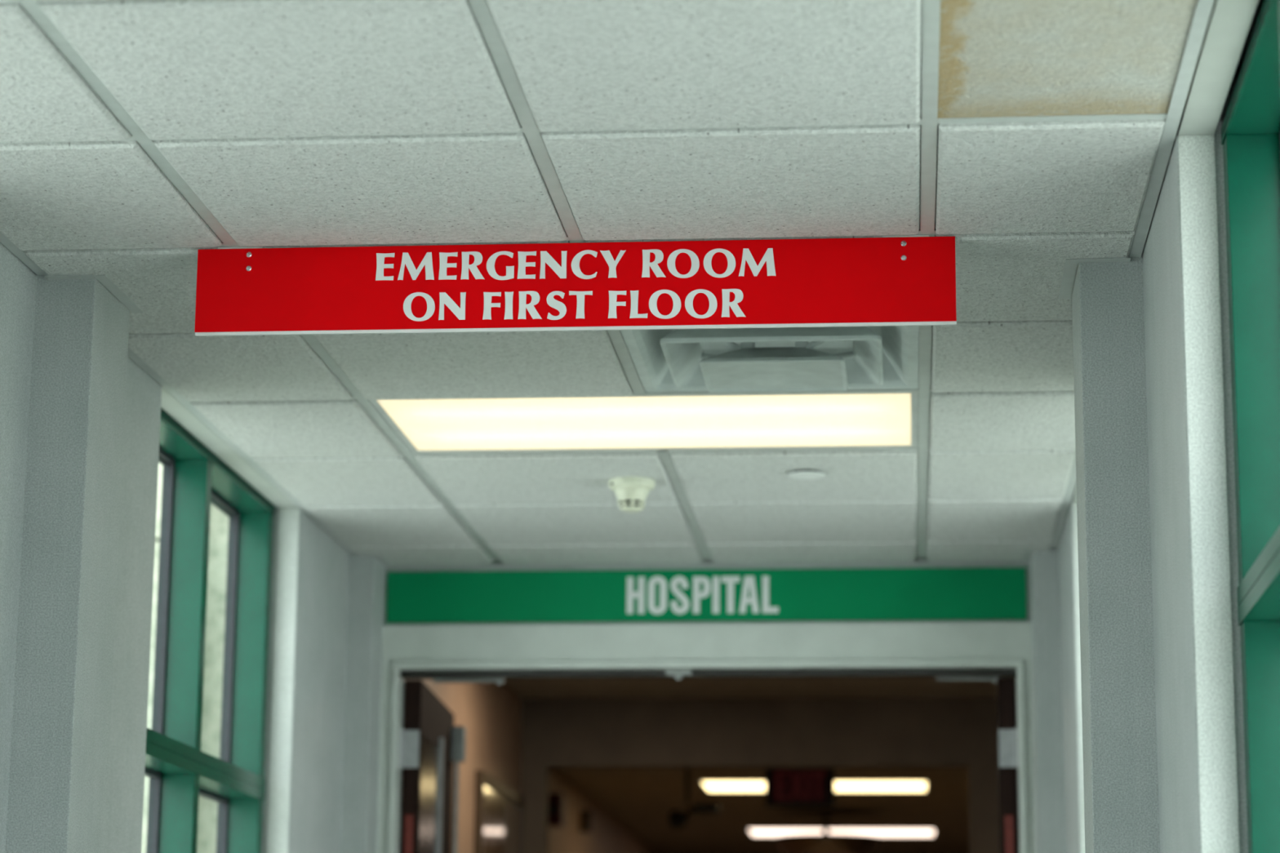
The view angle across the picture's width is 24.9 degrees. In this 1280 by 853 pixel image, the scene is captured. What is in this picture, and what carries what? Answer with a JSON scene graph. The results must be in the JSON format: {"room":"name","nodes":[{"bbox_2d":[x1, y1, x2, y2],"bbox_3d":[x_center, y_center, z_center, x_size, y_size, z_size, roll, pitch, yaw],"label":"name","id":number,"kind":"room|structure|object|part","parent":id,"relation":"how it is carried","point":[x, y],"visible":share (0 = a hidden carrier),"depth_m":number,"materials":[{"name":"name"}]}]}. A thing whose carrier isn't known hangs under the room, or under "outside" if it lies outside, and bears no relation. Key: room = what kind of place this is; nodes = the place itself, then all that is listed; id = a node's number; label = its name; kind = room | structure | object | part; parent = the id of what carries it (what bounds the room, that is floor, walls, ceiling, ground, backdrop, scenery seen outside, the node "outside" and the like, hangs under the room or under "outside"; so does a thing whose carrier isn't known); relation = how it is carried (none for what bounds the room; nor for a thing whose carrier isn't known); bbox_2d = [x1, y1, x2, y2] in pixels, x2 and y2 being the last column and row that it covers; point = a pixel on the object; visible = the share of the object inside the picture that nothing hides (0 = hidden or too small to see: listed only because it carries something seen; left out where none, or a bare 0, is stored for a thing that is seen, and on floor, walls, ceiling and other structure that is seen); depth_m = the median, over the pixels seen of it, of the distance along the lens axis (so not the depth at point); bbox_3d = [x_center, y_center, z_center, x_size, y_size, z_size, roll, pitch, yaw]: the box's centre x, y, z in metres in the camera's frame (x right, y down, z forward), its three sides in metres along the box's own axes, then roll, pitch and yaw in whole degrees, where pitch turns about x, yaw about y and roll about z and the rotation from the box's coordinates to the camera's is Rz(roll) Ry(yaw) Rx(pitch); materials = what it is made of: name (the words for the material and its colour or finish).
{"room":"hospital interior","nodes":[
{"label":"hospital interior","id":0,"kind":"room"},
{"bbox_2d":[4,275,129,852],"bbox_3d":[-1.054,0.931,5.158,0.121,2.465,0.240,-1,-12,5],"label":"pillar","id":1,"kind":"structure","parent":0,"point":[60,732],"depth_m":5.22,"materials":[{"name":"grey paint"}]},
{"bbox_2d":[141,462,228,852],"bbox_3d":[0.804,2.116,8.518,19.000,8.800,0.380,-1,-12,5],"label":"window pane","id":2,"kind":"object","parent":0,"point":[219,521],"depth_m":8.96,"materials":[{"name":"glass"}]},
{"bbox_2d":[0,242,659,852],"bbox_3d":[-0.674,2.072,11.123,0.401,2.765,31.600,-1,-12,5],"label":"wall","id":3,"kind":"structure","parent":0,"point":[317,758],"depth_m":7.61,"materials":[{"name":"grey paint"}]},
{"bbox_2d":[0,231,391,565],"bbox_3d":[-1.330,-0.951,2.181,0.132,0.010,12.800,-1,-12,5],"label":"trim","id":4,"kind":"structure","parent":3,"relation":"attached to","point":[104,280],"depth_m":6.22,"materials":[{"name":"white metal"}]},
{"bbox_2d":[144,386,299,852],"bbox_3d":[-1.054,1.105,6.671,0.174,2.164,1.438,-1,-12,5],"label":"window","id":5,"kind":"structure","parent":3,"relation":"in","point":[194,477],"depth_m":7.11,"materials":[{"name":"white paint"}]},
{"bbox_3d":[-1.066,0.070,6.897,0.087,0.026,1.430,-1,-12,5],"label":"head rail","id":6,"kind":"part","parent":5,"relation":"part of","materials":[{"name":"green metal"}]},
{"bbox_2d":[400,680,466,852],"bbox_3d":[-0.630,1.851,8.585,0.101,2.099,0.888,0,-12,3],"label":"door","id":7,"kind":"structure","parent":3,"relation":"in","point":[431,743],"depth_m":8.54,"materials":[{"name":"brown wood"}]},
{"bbox_3d":[-0.627,1.544,8.457,0.002,1.250,0.458,0,-12,3],"label":"vision panel","id":8,"kind":"part","parent":7,"relation":"part of","materials":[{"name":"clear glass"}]},
{"bbox_3d":[-0.610,1.593,8.695,0.012,1.315,0.030,0,-12,3],"label":"vision frame","id":9,"kind":"part","parent":7,"relation":"part of","materials":[{"name":"metal"}]},
{"bbox_3d":[-0.584,1.593,9.040,0.016,1.101,0.016,0,-12,3],"label":"latch rod","id":10,"kind":"part","parent":7,"relation":"part of","materials":[{"name":"metal"}]},
{"bbox_2d":[473,769,524,852],"bbox_3d":[-0.529,2.074,10.749,0.028,1.485,1.140,-1,-12,5],"label":"door","id":11,"kind":"structure","parent":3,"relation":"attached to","point":[499,810],"depth_m":10.74,"materials":[{"name":"brown wood"}]},
{"bbox_3d":[-0.534,2.074,10.750,0.018,1.405,1.060,-1,-12,5],"label":"glazed panel","id":12,"kind":"part","parent":11,"relation":"part of","materials":[{"name":"brown"}]},
{"bbox_2d":[548,792,565,826],"bbox_3d":[-0.414,1.864,14.081,0.085,0.157,0.163,-1,-12,5],"label":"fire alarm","id":13,"kind":"object","parent":3,"relation":"attached to","point":[557,801],"visible":0.8,"depth_m":14.03,"materials":[{"name":"red plastic"}]},
{"bbox_2d":[579,809,593,832],"bbox_3d":[-0.287,2.123,15.566,0.060,0.110,0.140,-1,-12,5],"label":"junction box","id":14,"kind":"object","parent":3,"relation":"attached to","point":[586,816],"visible":1,"depth_m":15.50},
{"bbox_2d":[0,0,1167,564],"bbox_3d":[-0.416,-1.015,1.947,1.978,0.048,13.116,-1,-12,5],"label":"ceiling","id":15,"kind":"structure","parent":0,"point":[138,138],"depth_m":4.79,"materials":[{"name":"tile"}]},
{"bbox_2d":[194,235,956,336],"bbox_3d":[-0.118,-0.245,5.039,1.330,0.160,0.015,-1,-12,5],"label":"hanging sign","id":16,"kind":"object","parent":15,"relation":"hanging from","point":[900,280],"visible":1,"depth_m":5.03,"materials":[{"name":"red plastic"}]},
{"bbox_3d":[-0.705,-0.314,5.112,0.080,0.005,0.008,-1,-12,5],"label":"hanger plate","id":17,"kind":"part","parent":16,"relation":"part of","materials":[{"name":"white plastic"}]},
{"bbox_3d":[0.460,-0.327,5.005,0.080,0.005,0.008,-1,-12,5],"label":"hanger plate","id":18,"kind":"part","parent":16,"relation":"part of","materials":[{"name":"white plastic"}]},
{"bbox_2d":[608,476,654,512],"bbox_3d":[-0.021,0.169,7.123,0.114,0.078,0.114,-1,-12,5],"label":"smoke detector","id":19,"kind":"object","parent":15,"relation":"attached to","point":[631,492],"visible":1,"depth_m":7.09,"materials":[{"name":"beige plastic"}]},
{"bbox_2d":[368,382,918,453],"bbox_3d":[0.028,-0.061,6.539,1.194,0.112,0.585,-1,-12,5],"label":"ceiling light","id":20,"kind":"object","parent":15,"relation":"attached to","point":[638,422],"visible":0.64,"depth_m":6.52,"materials":[{"name":"paint"}]},
{"bbox_2d":[620,325,919,391],"bbox_3d":[0.276,-0.227,5.926,0.585,0.256,0.585,-1,-12,5],"label":"ceiling vent","id":21,"kind":"object","parent":15,"relation":"in","point":[837,358],"visible":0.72,"depth_m":5.92,"materials":[{"name":"metal"}]},
{"bbox_2d":[788,469,825,479],"bbox_3d":[0.404,0.113,7.003,0.089,0.016,0.089,-1,-12,5],"label":"sprinkler cover","id":22,"kind":"object","parent":15,"relation":"attached to","point":[799,474],"visible":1,"depth_m":6.99,"materials":[{"name":"white plastic"}]},
{"bbox_2d":[937,0,1198,118],"bbox_3d":[0.600,-0.539,4.083,0.371,0.016,0.602,-1,-12,5],"label":"tile","id":23,"kind":"structure","parent":15,"relation":"attached to","point":[997,58],"depth_m":4.11,"materials":[{"name":"tile"}]},
{"bbox_2d":[384,557,1031,626],"bbox_3d":[0.190,0.389,8.387,2.002,0.620,0.098,-1,-12,5],"label":"wall","id":24,"kind":"structure","parent":0,"point":[1026,565],"depth_m":8.32,"materials":[{"name":"grey paint"}]},
{"bbox_2d":[432,679,505,684],"bbox_3d":[-0.496,0.733,8.397,0.207,0.034,0.034,-1,-12,5],"label":"track","id":25,"kind":"object","parent":24,"relation":"attached to","point":[499,682],"visible":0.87,"depth_m":8.38,"materials":[{"name":"metal"}]},
{"bbox_2d":[665,669,691,679],"bbox_3d":[0.110,0.709,8.271,0.074,0.030,0.008,-1,-12,5],"label":"door latch","id":26,"kind":"object","parent":24,"relation":"in","point":[677,673],"depth_m":8.27,"materials":[{"name":"metal"}]},
{"bbox_2d":[376,622,1035,852],"bbox_3d":[0.182,1.679,8.084,1.872,2.260,0.123,-1,-12,5],"label":"trim","id":27,"kind":"structure","parent":24,"relation":"attached to","point":[869,645],"depth_m":8.26,"materials":[{"name":"white paint"}]},
{"bbox_2d":[386,567,1026,622],"bbox_3d":[0.182,0.485,8.311,1.838,0.150,0.010,-1,-12,5],"label":"door sign","id":28,"kind":"object","parent":24,"relation":"attached to","point":[968,593],"visible":1,"depth_m":8.30,"materials":[{"name":"green plastic"}]},
{"bbox_2d":[383,560,1030,567],"bbox_3d":[0.184,0.394,8.318,1.862,0.002,0.032,-1,-12,5],"label":"trim","id":29,"kind":"structure","parent":24,"relation":"attached to","point":[1015,561],"depth_m":8.31,"materials":[{"name":"white metal"}]},
{"bbox_2d":[400,668,1016,679],"bbox_3d":[0.190,0.709,8.292,1.763,0.020,0.048,-1,-12,5],"label":"trim","id":30,"kind":"structure","parent":24,"relation":"attached to","point":[845,673],"depth_m":8.27,"materials":[{"name":"black paint"}]},
{"bbox_2d":[937,677,1000,683],"bbox_3d":[0.938,0.716,8.266,0.180,0.034,0.034,-1,-12,5],"label":"track","id":31,"kind":"object","parent":24,"relation":"attached to","point":[939,679],"visible":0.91,"depth_m":8.25,"materials":[{"name":"metal"}]},
{"bbox_2d":[503,677,1015,852],"bbox_3d":[1.080,2.334,17.529,2.820,0.100,18.700,-1,-12,5],"label":"ceiling","id":32,"kind":"structure","parent":0,"point":[643,800],"depth_m":15.68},
{"bbox_2d":[667,768,720,829],"bbox_3d":[0.251,1.673,13.383,0.240,0.373,0.100,-1,-12,5],"label":"security camera","id":33,"kind":"object","parent":32,"relation":"hanging from","point":[677,819],"visible":0.97,"depth_m":13.33,"materials":[{"name":"black plastic"}]},
{"bbox_3d":[0.221,1.615,13.399,0.020,0.254,0.020,-1,-12,5],"label":"stem","id":34,"kind":"part","parent":33,"relation":"part of","materials":[{"name":"black plastic"}]},
{"bbox_2d":[764,768,835,807],"bbox_3d":[0.717,1.552,12.978,0.310,0.301,0.054,-1,-12,5],"label":"exit sign","id":35,"kind":"object","parent":32,"relation":"hanging from","point":[784,787],"visible":0.84,"depth_m":12.94,"materials":[{"name":"red plastic"}]},
{"bbox_3d":[0.715,1.605,12.942,0.250,0.149,0.003,-1,-12,5],"label":"plate","id":36,"kind":"part","parent":35,"relation":"part of","materials":[{"name":"red plastic"}]},
{"bbox_2d":[697,781,928,791],"bbox_3d":[0.924,1.846,15.286,1.194,0.112,0.585,-1,-12,5],"label":"hall ceiling light","id":37,"kind":"object","parent":32,"relation":"attached to","point":[708,786],"visible":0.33,"depth_m":15.28,"materials":[{"name":"paint"}]},
{"bbox_2d":[773,811,882,852],"bbox_3d":[1.093,2.404,16.845,0.632,0.323,0.632,-1,-12,5],"label":"mirror","id":38,"kind":"object","parent":32,"relation":"attached to","point":[824,842],"visible":1,"depth_m":16.59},
{"bbox_3d":[1.082,2.326,16.863,0.032,0.164,0.032,-1,-12,5],"label":"stem","id":39,"kind":"part","parent":38,"relation":"part of","materials":[{"name":"metal"}]},
{"bbox_2d":[746,828,936,836],"bbox_3d":[1.286,2.532,18.443,1.194,0.112,0.585,-1,-12,5],"label":"hall ceiling light","id":40,"kind":"object","parent":32,"relation":"attached to","point":[753,832],"visible":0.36,"depth_m":18.37,"materials":[{"name":"paint"}]},
{"bbox_2d":[520,697,999,852],"bbox_3d":[0.500,2.291,11.335,1.965,2.445,0.120,-1,-12,5],"label":"wall header","id":41,"kind":"structure","parent":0,"point":[805,732],"depth_m":11.51,"materials":[{"name":"brown paint"}]},
{"bbox_2d":[1029,548,1065,852],"bbox_3d":[1.134,1.544,7.907,0.082,2.465,0.190,-1,-12,5],"label":"wall","id":42,"kind":"structure","parent":0,"point":[1044,566],"depth_m":7.99,"materials":[{"name":"grey paint"}]},
{"bbox_2d":[997,677,1018,852],"bbox_3d":[1.093,1.831,8.428,0.102,2.099,0.888,-2,-12,10],"label":"door","id":43,"kind":"structure","parent":42,"relation":"in","point":[1007,741],"depth_m":8.18,"materials":[{"name":"brown wood"}]},
{"bbox_3d":[1.052,1.525,8.305,0.003,1.250,0.458,-2,-12,10],"label":"vision panel","id":44,"kind":"part","parent":43,"relation":"part of","materials":[{"name":"glass"}]},
{"bbox_2d":[1071,254,1159,852],"bbox_3d":[0.839,0.909,4.985,0.121,2.465,0.240,-1,-12,5],"label":"pillar","id":45,"kind":"structure","parent":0,"point":[1122,815],"depth_m":5.02,"materials":[{"name":"grey paint"}]},
{"bbox_2d":[1022,0,1214,560],"bbox_3d":[0.527,-0.972,2.011,0.132,0.010,12.800,-1,-12,5],"label":"trim","id":46,"kind":"structure","parent":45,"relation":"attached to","point":[1203,9],"depth_m":4.63,"materials":[{"name":"white metal"}]},
{"bbox_2d":[1057,0,1263,852],"bbox_3d":[0.678,0.070,1.822,0.175,2.765,12.900,-1,-12,5],"label":"wall","id":47,"kind":"structure","parent":0,"point":[1175,670],"depth_m":4.60,"materials":[{"name":"grey paint"}]},
{"bbox_2d":[1071,482,1085,852],"bbox_3d":[1.118,1.079,6.473,0.174,2.164,1.438,-1,-12,5],"label":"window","id":48,"kind":"structure","parent":47,"relation":"in","point":[1074,495],"depth_m":7.31,"materials":[{"name":"white paint"}]},
{"bbox_2d":[1177,0,1279,852],"bbox_3d":[0.840,0.439,3.524,0.174,2.164,1.438,-1,-12,5],"label":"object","id":49,"kind":"structure","parent":47,"relation":"in","point":[1250,130],"depth_m":4.30,"materials":[{"name":"white paint"}]},
{"bbox_3d":[0.870,-0.596,3.746,0.087,0.026,1.430,-1,-12,5],"label":"head rail","id":50,"kind":"part","parent":49,"relation":"part of","materials":[{"name":"green metal"}]}
]}

